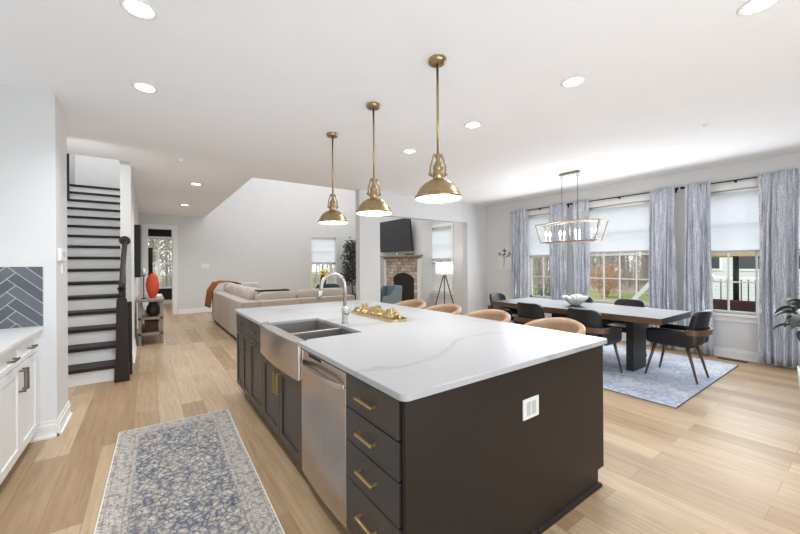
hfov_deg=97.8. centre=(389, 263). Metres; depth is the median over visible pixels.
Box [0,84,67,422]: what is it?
wall
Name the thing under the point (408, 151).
recessed light
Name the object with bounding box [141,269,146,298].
candle holder
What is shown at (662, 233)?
curtain
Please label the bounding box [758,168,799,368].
curtain
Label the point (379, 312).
ornament
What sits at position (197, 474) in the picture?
runner rug
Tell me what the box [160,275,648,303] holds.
lawn
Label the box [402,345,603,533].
island end panel
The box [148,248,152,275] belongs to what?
tall cabinet
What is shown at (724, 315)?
window
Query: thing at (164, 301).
baseboard
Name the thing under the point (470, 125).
recessed light
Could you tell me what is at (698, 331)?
dining chair
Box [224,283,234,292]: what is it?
cushion
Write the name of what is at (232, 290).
cushion
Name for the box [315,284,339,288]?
throw pillow
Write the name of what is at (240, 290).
cushion
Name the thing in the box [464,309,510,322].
bar stool
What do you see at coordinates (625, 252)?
bare tree
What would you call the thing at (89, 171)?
wall
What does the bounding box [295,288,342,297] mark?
cushion
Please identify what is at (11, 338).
countertop
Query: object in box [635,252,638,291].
bare tree
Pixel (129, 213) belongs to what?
wall
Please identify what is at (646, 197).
window
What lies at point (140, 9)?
recessed light
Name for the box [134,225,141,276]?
wall panel
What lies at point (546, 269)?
bare tree
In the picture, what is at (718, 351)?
baseboard
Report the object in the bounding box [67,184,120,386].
staircase
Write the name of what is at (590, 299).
dining chair
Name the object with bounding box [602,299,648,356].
dining chair
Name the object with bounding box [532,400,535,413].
receptacle
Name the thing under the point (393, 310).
ornament
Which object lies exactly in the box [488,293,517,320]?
dining chair
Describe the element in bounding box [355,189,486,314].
wall
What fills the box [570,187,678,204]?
curtain rod
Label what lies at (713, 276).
deck railing
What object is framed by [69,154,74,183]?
wall
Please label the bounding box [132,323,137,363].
baseboard
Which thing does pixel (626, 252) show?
bare tree
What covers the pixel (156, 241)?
bare tree
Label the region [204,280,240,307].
throw blanket
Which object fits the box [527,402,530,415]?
receptacle
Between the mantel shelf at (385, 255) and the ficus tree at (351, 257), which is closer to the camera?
the mantel shelf at (385, 255)
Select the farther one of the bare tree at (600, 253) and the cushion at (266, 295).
the bare tree at (600, 253)
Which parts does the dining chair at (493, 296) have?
backrest, arm, arm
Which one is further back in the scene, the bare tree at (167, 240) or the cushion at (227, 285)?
the bare tree at (167, 240)
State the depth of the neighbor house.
15.04 m
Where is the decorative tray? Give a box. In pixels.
[351,310,407,322]
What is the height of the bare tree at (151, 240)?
14.159 m
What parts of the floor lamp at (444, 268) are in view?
leg, lamp shade, leg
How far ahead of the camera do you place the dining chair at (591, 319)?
4.19 m
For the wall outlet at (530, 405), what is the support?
attached to the island end panel at (472, 464)
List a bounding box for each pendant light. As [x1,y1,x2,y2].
[317,132,347,224]
[356,102,391,215]
[415,54,461,202]
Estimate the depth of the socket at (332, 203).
3.75 m
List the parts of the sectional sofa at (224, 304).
panel, panel, panel, panel, panel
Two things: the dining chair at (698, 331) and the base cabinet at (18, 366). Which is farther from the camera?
the dining chair at (698, 331)
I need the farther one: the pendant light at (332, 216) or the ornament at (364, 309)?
the pendant light at (332, 216)
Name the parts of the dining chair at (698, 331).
leg, leg, arm, arm, leg, backrest, leg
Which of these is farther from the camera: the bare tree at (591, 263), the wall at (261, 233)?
the bare tree at (591, 263)
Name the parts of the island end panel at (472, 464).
shoe molding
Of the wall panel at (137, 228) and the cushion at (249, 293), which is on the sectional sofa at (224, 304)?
the cushion at (249, 293)
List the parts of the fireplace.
mantel molding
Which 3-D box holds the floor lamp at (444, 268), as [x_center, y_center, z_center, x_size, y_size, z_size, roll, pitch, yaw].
[1.427,0.684,9.081,0.644,1.429,0.648,0,0,-35]
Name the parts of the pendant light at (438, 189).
rod, lamp shade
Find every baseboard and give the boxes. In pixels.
[29,400,72,442]
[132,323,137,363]
[163,300,171,303]
[178,307,211,313]
[510,321,795,368]
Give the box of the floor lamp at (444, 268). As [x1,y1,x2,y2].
[435,262,453,304]
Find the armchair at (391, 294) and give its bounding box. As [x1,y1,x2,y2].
[380,285,401,303]
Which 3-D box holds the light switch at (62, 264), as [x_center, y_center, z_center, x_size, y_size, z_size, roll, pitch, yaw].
[-2.883,0.042,3.074,0.013,0.100,0.100,0,0,-35]
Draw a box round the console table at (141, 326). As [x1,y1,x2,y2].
[137,294,163,345]
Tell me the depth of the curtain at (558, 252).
7.05 m
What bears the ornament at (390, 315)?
on the decorative tray
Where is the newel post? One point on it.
(122, 364)
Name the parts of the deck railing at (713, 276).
rail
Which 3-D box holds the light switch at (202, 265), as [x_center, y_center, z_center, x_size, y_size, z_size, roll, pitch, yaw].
[-5.473,0.076,10.315,0.185,0.090,0.012,0,0,-35]
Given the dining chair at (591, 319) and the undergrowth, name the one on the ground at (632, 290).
the undergrowth
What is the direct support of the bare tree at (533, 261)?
on the ground at (632, 290)
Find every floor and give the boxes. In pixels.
[0,303,799,533]
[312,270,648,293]
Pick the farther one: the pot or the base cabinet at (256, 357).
the pot
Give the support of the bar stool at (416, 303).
on the floor at (726, 460)
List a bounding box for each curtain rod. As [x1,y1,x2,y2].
[511,203,568,212]
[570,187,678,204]
[680,174,771,188]
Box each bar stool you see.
[395,299,425,308]
[425,303,461,314]
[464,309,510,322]
[524,317,585,334]
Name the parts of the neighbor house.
pane, pane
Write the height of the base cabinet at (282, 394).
0.653 m
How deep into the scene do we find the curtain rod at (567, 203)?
7.39 m
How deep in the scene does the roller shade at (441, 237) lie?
10.05 m
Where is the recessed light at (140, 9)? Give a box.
[119,0,158,19]
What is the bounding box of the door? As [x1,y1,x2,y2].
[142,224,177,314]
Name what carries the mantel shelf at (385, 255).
attached to the fireplace
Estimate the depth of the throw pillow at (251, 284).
8.45 m
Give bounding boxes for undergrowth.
[155,247,648,291]
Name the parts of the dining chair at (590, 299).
arm, backrest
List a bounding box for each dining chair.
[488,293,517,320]
[514,302,544,324]
[552,296,592,317]
[567,308,622,372]
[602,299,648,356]
[644,309,712,384]
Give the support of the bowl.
on the dining table at (636, 319)
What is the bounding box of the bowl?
[562,294,588,304]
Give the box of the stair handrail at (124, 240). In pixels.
[118,236,129,289]
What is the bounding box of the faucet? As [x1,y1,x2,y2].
[316,272,352,322]
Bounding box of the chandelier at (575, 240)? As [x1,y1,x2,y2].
[535,170,608,243]
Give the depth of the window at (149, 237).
12.58 m
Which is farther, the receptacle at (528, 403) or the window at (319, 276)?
the window at (319, 276)
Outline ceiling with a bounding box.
[0,0,799,216]
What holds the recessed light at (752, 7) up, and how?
in the ceiling
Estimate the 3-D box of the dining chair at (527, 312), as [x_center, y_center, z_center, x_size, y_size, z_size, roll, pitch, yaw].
[2.143,0.969,5.065,0.580,0.828,0.536,0,0,-35]
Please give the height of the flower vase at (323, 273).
0.502 m
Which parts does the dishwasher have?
handle, control panel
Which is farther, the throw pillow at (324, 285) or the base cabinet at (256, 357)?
the throw pillow at (324, 285)
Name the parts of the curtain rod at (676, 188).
rod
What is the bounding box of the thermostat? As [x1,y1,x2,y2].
[58,248,66,260]
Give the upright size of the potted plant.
1.047 m
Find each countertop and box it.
[0,326,43,355]
[234,300,606,401]
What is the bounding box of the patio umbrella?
[711,252,799,299]
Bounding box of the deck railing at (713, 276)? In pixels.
[712,275,799,300]
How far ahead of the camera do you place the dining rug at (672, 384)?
4.23 m
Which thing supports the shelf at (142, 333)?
attached to the console table at (141, 326)
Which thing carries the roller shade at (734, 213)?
attached to the window at (724, 315)
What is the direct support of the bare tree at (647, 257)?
on the ground at (632, 290)
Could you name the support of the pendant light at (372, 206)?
hanging from the ceiling
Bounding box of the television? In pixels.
[380,218,413,251]
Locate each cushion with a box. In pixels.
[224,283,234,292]
[229,284,242,294]
[236,286,251,297]
[244,287,260,299]
[255,290,295,300]
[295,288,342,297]
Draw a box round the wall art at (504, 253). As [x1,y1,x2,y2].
[497,246,512,268]
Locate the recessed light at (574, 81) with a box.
[561,76,585,87]
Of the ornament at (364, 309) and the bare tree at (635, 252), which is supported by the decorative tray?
the ornament at (364, 309)
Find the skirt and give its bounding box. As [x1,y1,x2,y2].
[127,301,131,373]
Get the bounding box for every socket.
[330,193,335,209]
[370,177,377,197]
[433,152,442,178]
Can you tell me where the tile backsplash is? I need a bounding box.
[0,266,43,328]
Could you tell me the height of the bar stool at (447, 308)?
0.938 m
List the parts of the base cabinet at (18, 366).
drawer, door, handle, handle, handle, drawer, door, handle, filler strip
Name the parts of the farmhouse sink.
bowl, bowl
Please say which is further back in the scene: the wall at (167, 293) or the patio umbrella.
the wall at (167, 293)
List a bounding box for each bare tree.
[148,240,171,271]
[148,240,171,273]
[150,239,171,274]
[152,239,171,286]
[154,241,171,285]
[532,257,549,284]
[532,257,549,285]
[590,253,617,284]
[593,252,628,274]
[598,253,601,290]
[606,252,640,277]
[621,252,645,283]
[626,252,630,286]
[631,252,648,291]
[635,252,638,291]
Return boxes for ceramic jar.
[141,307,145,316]
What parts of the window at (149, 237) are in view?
casing, sash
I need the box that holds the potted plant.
[772,298,799,388]
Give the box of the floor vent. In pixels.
[717,357,747,362]
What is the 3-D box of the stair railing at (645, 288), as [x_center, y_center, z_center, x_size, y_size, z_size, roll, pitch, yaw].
[5.788,1.131,8.541,0.119,1.570,1.337,0,0,-23]
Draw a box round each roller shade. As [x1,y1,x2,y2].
[312,238,335,262]
[432,226,450,259]
[529,214,549,256]
[589,201,649,252]
[711,187,799,252]
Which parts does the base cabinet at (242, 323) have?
door, drawer, door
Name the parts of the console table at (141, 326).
leg, leg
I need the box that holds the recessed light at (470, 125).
[464,121,481,128]
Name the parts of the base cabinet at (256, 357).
drawer, door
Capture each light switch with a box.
[61,263,63,273]
[201,264,208,267]
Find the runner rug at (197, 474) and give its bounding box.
[94,409,284,533]
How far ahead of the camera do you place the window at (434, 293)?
9.76 m
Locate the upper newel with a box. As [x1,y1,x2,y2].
[67,154,69,198]
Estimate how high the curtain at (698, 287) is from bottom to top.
2.565 m
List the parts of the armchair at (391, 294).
arm, backrest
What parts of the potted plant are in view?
pot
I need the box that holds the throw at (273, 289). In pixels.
[255,289,288,291]
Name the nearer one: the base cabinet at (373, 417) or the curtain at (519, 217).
the base cabinet at (373, 417)
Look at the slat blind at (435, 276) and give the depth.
10.20 m
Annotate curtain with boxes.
[512,209,526,322]
[549,203,567,316]
[572,199,589,295]
[649,187,676,349]
[684,181,713,354]
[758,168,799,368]
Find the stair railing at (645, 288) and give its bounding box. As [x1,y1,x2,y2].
[632,282,648,299]
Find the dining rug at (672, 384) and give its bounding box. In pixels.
[603,344,738,408]
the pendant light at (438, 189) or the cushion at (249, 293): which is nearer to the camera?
the pendant light at (438, 189)
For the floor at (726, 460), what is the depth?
2.58 m
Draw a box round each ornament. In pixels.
[360,304,368,312]
[375,307,382,316]
[387,311,393,318]
[390,308,397,316]
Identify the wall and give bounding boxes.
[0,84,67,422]
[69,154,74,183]
[75,155,119,188]
[119,160,138,351]
[139,177,355,308]
[148,229,171,299]
[355,189,486,314]
[380,152,799,352]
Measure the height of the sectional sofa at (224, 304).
0.755 m
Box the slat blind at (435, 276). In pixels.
[432,262,450,291]
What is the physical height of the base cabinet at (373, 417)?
0.883 m
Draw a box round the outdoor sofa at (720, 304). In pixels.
[713,299,758,311]
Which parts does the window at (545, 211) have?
sash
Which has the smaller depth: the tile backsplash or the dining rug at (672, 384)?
the tile backsplash
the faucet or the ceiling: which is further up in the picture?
the ceiling
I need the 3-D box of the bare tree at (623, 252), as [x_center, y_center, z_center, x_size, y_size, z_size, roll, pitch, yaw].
[21.728,-2.932,32.945,5.037,9.659,5.249,0,0,16]
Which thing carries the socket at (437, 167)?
attached to the pendant light at (438, 189)
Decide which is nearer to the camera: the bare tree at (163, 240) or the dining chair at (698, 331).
the dining chair at (698, 331)
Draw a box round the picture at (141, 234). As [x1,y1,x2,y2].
[141,234,141,272]
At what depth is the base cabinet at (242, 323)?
3.53 m
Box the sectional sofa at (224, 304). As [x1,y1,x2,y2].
[212,290,354,338]
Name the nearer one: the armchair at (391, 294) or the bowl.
the bowl
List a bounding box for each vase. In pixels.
[145,273,158,297]
[320,270,327,283]
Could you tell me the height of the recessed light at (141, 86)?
0.006 m
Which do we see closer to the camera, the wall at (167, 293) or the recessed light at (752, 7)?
the recessed light at (752, 7)
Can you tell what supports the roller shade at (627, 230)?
attached to the window at (646, 197)
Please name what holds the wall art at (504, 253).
attached to the wall at (727, 334)
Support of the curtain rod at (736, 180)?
attached to the wall at (727, 334)
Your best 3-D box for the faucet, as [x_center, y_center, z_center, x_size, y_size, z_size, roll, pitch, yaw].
[-0.450,0.282,2.804,0.302,0.419,0.089,0,0,-35]
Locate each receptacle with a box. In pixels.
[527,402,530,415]
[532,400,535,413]
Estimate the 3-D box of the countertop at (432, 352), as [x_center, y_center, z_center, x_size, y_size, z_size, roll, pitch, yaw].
[-0.155,0.504,3.022,1.645,0.030,3.083,0,0,-35]
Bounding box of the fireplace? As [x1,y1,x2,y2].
[380,216,432,307]
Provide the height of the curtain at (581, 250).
2.565 m
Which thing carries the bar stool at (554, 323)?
on the floor at (726, 460)
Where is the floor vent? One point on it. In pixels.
(717, 357)
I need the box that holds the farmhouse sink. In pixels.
[260,321,352,380]
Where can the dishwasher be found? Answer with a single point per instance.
(323, 384)
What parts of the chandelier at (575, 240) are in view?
frame, frame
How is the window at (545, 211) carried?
in the wall at (727, 334)
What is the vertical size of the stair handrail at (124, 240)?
0.707 m
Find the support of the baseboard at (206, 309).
attached to the wall at (261, 233)
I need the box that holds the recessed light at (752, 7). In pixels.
[736,0,779,15]
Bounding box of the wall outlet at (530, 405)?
[523,395,538,420]
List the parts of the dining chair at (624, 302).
arm, seat, backrest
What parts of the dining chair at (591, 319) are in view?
backrest, arm, leg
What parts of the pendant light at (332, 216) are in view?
lamp shade, rod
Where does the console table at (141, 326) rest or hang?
on the floor at (726, 460)
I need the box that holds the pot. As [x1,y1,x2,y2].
[146,301,159,315]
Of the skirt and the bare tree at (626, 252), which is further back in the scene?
the bare tree at (626, 252)
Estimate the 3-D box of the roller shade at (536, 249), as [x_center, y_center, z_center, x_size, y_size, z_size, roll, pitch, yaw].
[3.272,-0.600,7.500,0.044,0.900,0.610,0,0,-35]
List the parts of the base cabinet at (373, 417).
handle, handle, handle, handle, drawer, drawer, drawer, drawer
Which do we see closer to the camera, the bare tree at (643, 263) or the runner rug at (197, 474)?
the runner rug at (197, 474)
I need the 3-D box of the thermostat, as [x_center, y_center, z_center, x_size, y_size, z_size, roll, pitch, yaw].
[-2.851,-0.076,3.036,0.024,0.105,0.260,0,0,-35]
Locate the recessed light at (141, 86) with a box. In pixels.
[131,82,157,92]
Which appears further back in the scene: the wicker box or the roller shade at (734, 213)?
the wicker box
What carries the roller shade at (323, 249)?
attached to the window at (319, 276)
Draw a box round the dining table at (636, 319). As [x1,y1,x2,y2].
[491,297,690,371]
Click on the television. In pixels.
(395, 235)
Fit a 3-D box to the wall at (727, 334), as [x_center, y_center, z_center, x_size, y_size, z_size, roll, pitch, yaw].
[3.137,-1.342,7.757,0.140,5.450,14.350,0,0,-35]
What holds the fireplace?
on the floor at (726, 460)
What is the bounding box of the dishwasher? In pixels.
[301,349,347,527]
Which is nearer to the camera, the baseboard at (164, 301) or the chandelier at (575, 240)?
the chandelier at (575, 240)
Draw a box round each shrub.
[533,280,550,295]
[590,261,625,296]
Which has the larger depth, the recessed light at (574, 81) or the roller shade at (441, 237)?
the roller shade at (441, 237)
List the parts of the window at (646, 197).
sash, casing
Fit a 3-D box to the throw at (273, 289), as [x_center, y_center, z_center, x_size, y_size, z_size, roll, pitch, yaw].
[-2.218,0.502,6.570,0.612,0.032,0.188,0,0,-32]
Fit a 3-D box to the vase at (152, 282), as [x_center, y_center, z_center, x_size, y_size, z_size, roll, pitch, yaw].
[-4.345,0.404,6.380,0.213,0.455,0.112,0,0,-35]
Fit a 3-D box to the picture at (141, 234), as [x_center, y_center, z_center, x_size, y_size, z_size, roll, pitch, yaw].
[-4.611,-0.212,6.460,0.003,0.790,0.910,0,0,-35]
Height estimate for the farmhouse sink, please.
0.242 m
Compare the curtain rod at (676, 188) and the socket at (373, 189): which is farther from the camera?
the curtain rod at (676, 188)
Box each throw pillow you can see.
[241,282,259,287]
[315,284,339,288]
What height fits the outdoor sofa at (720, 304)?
0.740 m
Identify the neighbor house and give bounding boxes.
[712,256,799,300]
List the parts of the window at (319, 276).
sash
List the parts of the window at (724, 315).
casing, sill, sash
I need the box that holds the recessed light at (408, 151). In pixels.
[403,149,416,153]
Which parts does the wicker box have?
lid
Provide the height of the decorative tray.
0.023 m
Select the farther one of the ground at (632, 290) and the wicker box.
the ground at (632, 290)
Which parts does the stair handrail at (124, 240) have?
rail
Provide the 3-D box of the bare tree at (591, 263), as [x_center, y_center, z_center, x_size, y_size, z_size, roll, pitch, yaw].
[17.013,-4.891,29.837,7.041,13.706,5.534,0,0,39]
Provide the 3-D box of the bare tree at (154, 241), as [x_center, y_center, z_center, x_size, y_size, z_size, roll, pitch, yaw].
[-15.491,-4.516,24.797,4.693,13.317,4.100,0,0,33]
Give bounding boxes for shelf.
[138,310,161,319]
[139,322,161,335]
[380,254,422,257]
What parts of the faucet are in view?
lever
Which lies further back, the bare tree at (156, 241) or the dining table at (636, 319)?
the bare tree at (156, 241)
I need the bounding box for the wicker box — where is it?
[144,319,158,332]
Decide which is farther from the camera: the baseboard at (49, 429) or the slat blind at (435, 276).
the slat blind at (435, 276)
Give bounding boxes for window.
[148,236,171,288]
[311,236,336,288]
[431,222,453,297]
[527,209,550,298]
[589,195,649,307]
[711,180,799,323]
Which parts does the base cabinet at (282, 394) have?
door, handle, handle, door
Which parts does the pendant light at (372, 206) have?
lamp shade, rod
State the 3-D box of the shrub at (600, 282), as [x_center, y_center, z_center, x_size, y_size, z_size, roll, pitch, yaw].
[12.079,0.884,19.402,1.737,2.104,1.742,0,0,6]
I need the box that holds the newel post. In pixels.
[114,287,129,382]
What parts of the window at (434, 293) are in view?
sash, sill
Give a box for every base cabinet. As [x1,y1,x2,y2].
[0,332,39,484]
[236,313,249,398]
[249,320,310,415]
[263,356,301,466]
[346,373,402,533]
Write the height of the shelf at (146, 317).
0.040 m
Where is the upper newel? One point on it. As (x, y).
(68, 185)
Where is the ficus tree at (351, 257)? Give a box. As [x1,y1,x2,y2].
[340,237,355,299]
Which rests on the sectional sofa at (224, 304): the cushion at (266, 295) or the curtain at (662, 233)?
the cushion at (266, 295)

